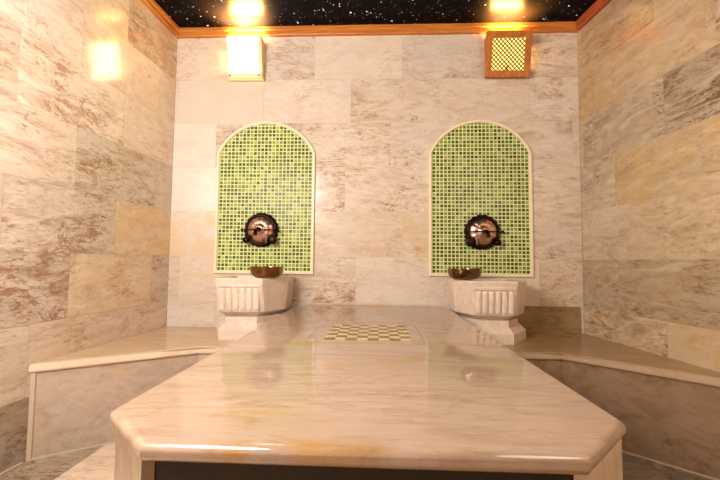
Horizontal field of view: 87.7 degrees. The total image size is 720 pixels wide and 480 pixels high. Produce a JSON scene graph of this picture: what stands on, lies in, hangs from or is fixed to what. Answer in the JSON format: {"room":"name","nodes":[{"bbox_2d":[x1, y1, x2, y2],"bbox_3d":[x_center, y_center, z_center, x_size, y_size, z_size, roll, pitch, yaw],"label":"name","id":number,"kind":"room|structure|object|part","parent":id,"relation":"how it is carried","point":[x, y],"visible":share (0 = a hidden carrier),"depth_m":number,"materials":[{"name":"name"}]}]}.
{"room":"spa","nodes":[
{"label":"spa","id":0,"kind":"room"},
{"bbox_2d":[0,0,176,472],"bbox_3d":[-1.491,-0.347,0.830,0.050,2.458,3.506,0,-3,6],"label":"wall","id":1,"kind":"structure","parent":0,"point":[87,87],"depth_m":1.81,"materials":[{"name":"stone"}]},
{"bbox_2d":[0,462,23,475],"bbox_3d":[-1.519,0.850,0.294,0.009,0.007,2.531,0,-3,6],"label":"baseboard","id":2,"kind":"structure","parent":1,"relation":"attached to","point":[21,463],"depth_m":1.50,"materials":[{"name":"stone"}]},
{"bbox_2d":[140,0,179,35],"bbox_3d":[-1.439,-1.546,0.884,0.032,0.058,3.466,0,-3,6],"label":"trim","id":3,"kind":"structure","parent":1,"relation":"attached to","point":[151,5],"depth_m":2.42,"materials":[{"name":"orange wood"}]},
{"bbox_2d":[0,443,711,479],"bbox_3d":[0.103,0.917,0.692,3.367,0.050,3.500,0,-3,2],"label":"floor","id":4,"kind":"structure","parent":0,"point":[96,463],"depth_m":1.53,"materials":[{"name":"stone"}]},
{"bbox_2d":[25,326,235,461],"bbox_3d":[-0.906,0.756,2.020,0.943,0.400,0.947,0,-3,2],"label":"stone bench","id":5,"kind":"object","parent":4,"relation":"on","point":[73,397],"visible":0.59,"depth_m":1.72,"materials":[{"name":"stone"}]},
{"bbox_3d":[-0.903,0.576,2.043,0.942,0.038,0.922,0,-3,2],"label":"seat","id":6,"kind":"part","parent":5,"relation":"part of","materials":[{"name":"stone"}]},
{"bbox_2d":[215,276,294,339],"bbox_3d":[-0.669,0.402,2.313,0.450,0.345,0.384,0,-3,2],"label":"basin","id":7,"kind":"object","parent":5,"relation":"on","point":[247,303],"visible":0.97,"depth_m":2.17,"materials":[{"name":"stone"}]},
{"bbox_3d":[-0.698,0.339,2.164,0.237,0.126,0.022,0,-3,2],"label":"fluted panel","id":8,"kind":"part","parent":7,"relation":"part of","materials":[{"name":"stone"}]},
{"bbox_3d":[-0.667,0.342,2.333,0.450,0.223,0.350,0,-3,2],"label":"basin bowl","id":9,"kind":"part","parent":7,"relation":"part of","materials":[{"name":"stone"}]},
{"bbox_2d":[250,266,283,277],"bbox_3d":[-0.560,0.194,2.252,0.200,0.066,0.200,0,-3,2],"label":"bowl","id":10,"kind":"object","parent":7,"relation":"on","point":[256,271],"visible":0.98,"depth_m":2.18,"materials":[{"name":"orange metal"}]},
{"bbox_2d":[110,304,625,479],"bbox_3d":[0.034,0.656,1.508,0.973,0.561,1.904,0,-3,2],"label":"platform","id":11,"kind":"object","parent":4,"relation":"on","point":[313,392],"visible":1,"depth_m":0.72,"materials":[{"name":"brown stone"}]},
{"bbox_3d":[-0.407,0.619,0.654,0.018,0.530,0.189,4,-4,-44],"label":"corner panel","id":12,"kind":"part","parent":11,"relation":"part of","materials":[{"name":"stone"}]},
{"bbox_3d":[-0.003,0.619,0.590,0.695,0.530,0.017,0,-3,2],"label":"panel","id":13,"kind":"part","parent":11,"relation":"part of","materials":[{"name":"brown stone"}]},
{"bbox_3d":[0.405,0.625,0.621,0.189,0.530,0.018,3,-4,-41],"label":"corner panel","id":14,"kind":"part","parent":11,"relation":"part of","materials":[{"name":"stone"}]},
{"bbox_2d":[505,333,719,479],"bbox_3d":[1.040,0.769,1.901,1.002,0.400,1.026,0,-3,2],"label":"stone bench","id":15,"kind":"object","parent":4,"relation":"on","point":[668,408],"visible":0.47,"depth_m":1.66,"materials":[{"name":"brown stone"}]},
{"bbox_2d":[447,278,526,344],"bbox_3d":[0.778,0.413,2.257,0.435,0.345,0.376,0,-3,2],"label":"basin","id":16,"kind":"object","parent":15,"relation":"on","point":[492,306],"visible":0.96,"depth_m":2.11,"materials":[{"name":"stone"}]},
{"bbox_2d":[447,268,481,279],"bbox_3d":[0.626,0.204,2.250,0.200,0.068,0.200,0,-3,2],"label":"bowl","id":17,"kind":"object","parent":16,"relation":"on","point":[459,273],"visible":1,"depth_m":2.17,"materials":[{"name":"brown metal"}]},
{"bbox_3d":[0.779,0.353,2.274,0.435,0.223,0.350,0,-3,2],"label":"basin bowl","id":18,"kind":"part","parent":16,"relation":"part of","materials":[{"name":"stone"}]},
{"bbox_3d":[0.760,0.350,2.104,0.216,0.126,0.022,0,-3,2],"label":"fluted panel","id":19,"kind":"part","parent":16,"relation":"part of","materials":[{"name":"stone"}]},
{"bbox_3d":[1.041,0.589,1.926,0.999,0.038,0.996,0,-3,2],"label":"seat","id":20,"kind":"part","parent":15,"relation":"part of","materials":[{"name":"brown stone"}]},
{"bbox_2d":[166,33,583,333],"bbox_3d":[0.079,-0.235,2.538,2.748,2.458,0.050,0,-3,2],"label":"wall","id":21,"kind":"structure","parent":0,"point":[372,110],"depth_m":2.53,"materials":[{"name":"stone"}]},
{"bbox_2d":[226,36,264,81],"bbox_3d":[-0.782,-1.232,2.557,0.244,0.274,0.095,0,-3,2],"label":"wall lamp","id":22,"kind":"object","parent":21,"relation":"attached to","point":[245,55],"visible":1,"depth_m":2.54,"materials":[{"name":"metal"}]},
{"bbox_2d":[228,36,258,72],"bbox_3d":[-0.790,-1.249,2.542,0.206,0.234,0.054,0,-3,2],"label":"diffuser","id":23,"kind":"object","parent":22,"relation":"attached to","point":[243,52],"depth_m":2.54,"materials":[{"name":"white glass"}]},
{"bbox_2d":[213,121,315,274],"bbox_3d":[-0.642,-0.293,2.537,0.675,1.042,0.017,0,-3,2],"label":"mosaic panel","id":24,"kind":"object","parent":21,"relation":"attached to","point":[268,167],"visible":0.92,"depth_m":2.54,"materials":[{"name":"tile"}]},
{"bbox_2d":[240,213,278,246],"bbox_3d":[-0.665,-0.071,2.458,0.259,0.235,0.133,0,-3,2],"label":"tap","id":25,"kind":"object","parent":24,"relation":"attached to","point":[261,229],"visible":1,"depth_m":2.48,"materials":[{"name":"brown metal"}]},
{"bbox_3d":[-0.752,0.000,2.493,0.047,0.043,0.063,0,-3,2],"label":"valve knob","id":26,"kind":"part","parent":25,"relation":"part of","materials":[{"name":"brown metal"}]},
{"bbox_3d":[-0.668,-0.059,2.430,0.037,0.062,0.078,0,-3,2],"label":"spout","id":27,"kind":"part","parent":25,"relation":"part of","materials":[{"name":"brown metal"}]},
{"bbox_3d":[-0.577,0.002,2.486,0.064,0.058,0.063,0,-3,2],"label":"valve knob","id":28,"kind":"part","parent":25,"relation":"part of","materials":[{"name":"brown metal"}]},
{"bbox_2d":[176,21,578,38],"bbox_3d":[0.089,-1.435,2.565,2.748,0.058,0.032,0,-3,2],"label":"trim","id":29,"kind":"structure","parent":21,"relation":"attached to","point":[570,26],"depth_m":2.56,"materials":[{"name":"orange wood"}]},
{"bbox_2d":[429,120,533,276],"bbox_3d":[0.795,-0.282,2.478,0.676,1.046,0.017,0,-3,2],"label":"mosaic panel","id":30,"kind":"object","parent":21,"relation":"attached to","point":[476,167],"visible":0.96,"depth_m":2.48,"materials":[{"name":"tile"}]},
{"bbox_2d":[464,214,503,249],"bbox_3d":[0.799,-0.055,2.398,0.259,0.235,0.133,0,-3,2],"label":"tap","id":31,"kind":"object","parent":30,"relation":"attached to","point":[481,232],"visible":1,"depth_m":2.42,"materials":[{"name":"brown metal"}]},
{"bbox_3d":[0.712,0.016,2.432,0.064,0.058,0.063,0,-3,2],"label":"valve knob","id":32,"kind":"part","parent":31,"relation":"part of","materials":[{"name":"brown metal"}]},
{"bbox_3d":[0.800,-0.054,2.411,0.242,0.008,0.032,0,-3,2],"label":"lever","id":33,"kind":"part","parent":31,"relation":"part of","materials":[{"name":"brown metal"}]},
{"bbox_3d":[0.800,-0.043,2.370,0.037,0.062,0.078,0,-3,2],"label":"spout","id":34,"kind":"part","parent":31,"relation":"part of","materials":[{"name":"brown metal"}]},
{"bbox_3d":[0.888,0.018,2.425,0.047,0.043,0.063,0,-3,2],"label":"valve knob","id":35,"kind":"part","parent":31,"relation":"part of","materials":[{"name":"brown metal"}]},
{"bbox_2d":[484,30,532,78],"bbox_3d":[0.975,-1.220,2.481,0.295,0.284,0.102,0,-3,2],"label":"wall lamp","id":36,"kind":"object","parent":21,"relation":"attached to","point":[506,55],"visible":1,"depth_m":2.47,"materials":[{"name":"brown wood"}]},
{"bbox_3d":[0.976,-1.226,2.490,0.271,0.272,0.085,0,-3,2],"label":"casing","id":37,"kind":"part","parent":36,"relation":"part of","materials":[{"name":"brown wood"}]},
{"bbox_2d":[491,37,524,70],"bbox_3d":[0.975,-1.222,2.480,0.219,0.212,0.046,0,-3,2],"label":"diffuser","id":38,"kind":"object","parent":36,"relation":"attached to","point":[507,53],"depth_m":2.47,"materials":[{"name":"wood"}]},
{"bbox_2d":[154,0,596,27],"bbox_3d":[0.128,-1.587,0.834,3.467,0.050,3.620,0,-3,2],"label":"ceiling","id":39,"kind":"structure","parent":0,"point":[185,13],"depth_m":2.42,"materials":[{"name":"black paint"}]},
{"bbox_2d":[577,0,719,371],"bbox_3d":[1.614,-0.324,0.704,0.050,2.458,3.525,1,-3,-4],"label":"wall","id":40,"kind":"structure","parent":0,"point":[649,70],"depth_m":1.91,"materials":[{"name":"stone"}]},
{"bbox_2d":[575,0,611,29],"bbox_3d":[1.585,-1.523,0.759,0.032,0.058,3.485,1,-3,-4],"label":"trim","id":41,"kind":"structure","parent":40,"relation":"attached to","point":[590,13],"depth_m":2.36,"materials":[{"name":"red wood"}]}
]}

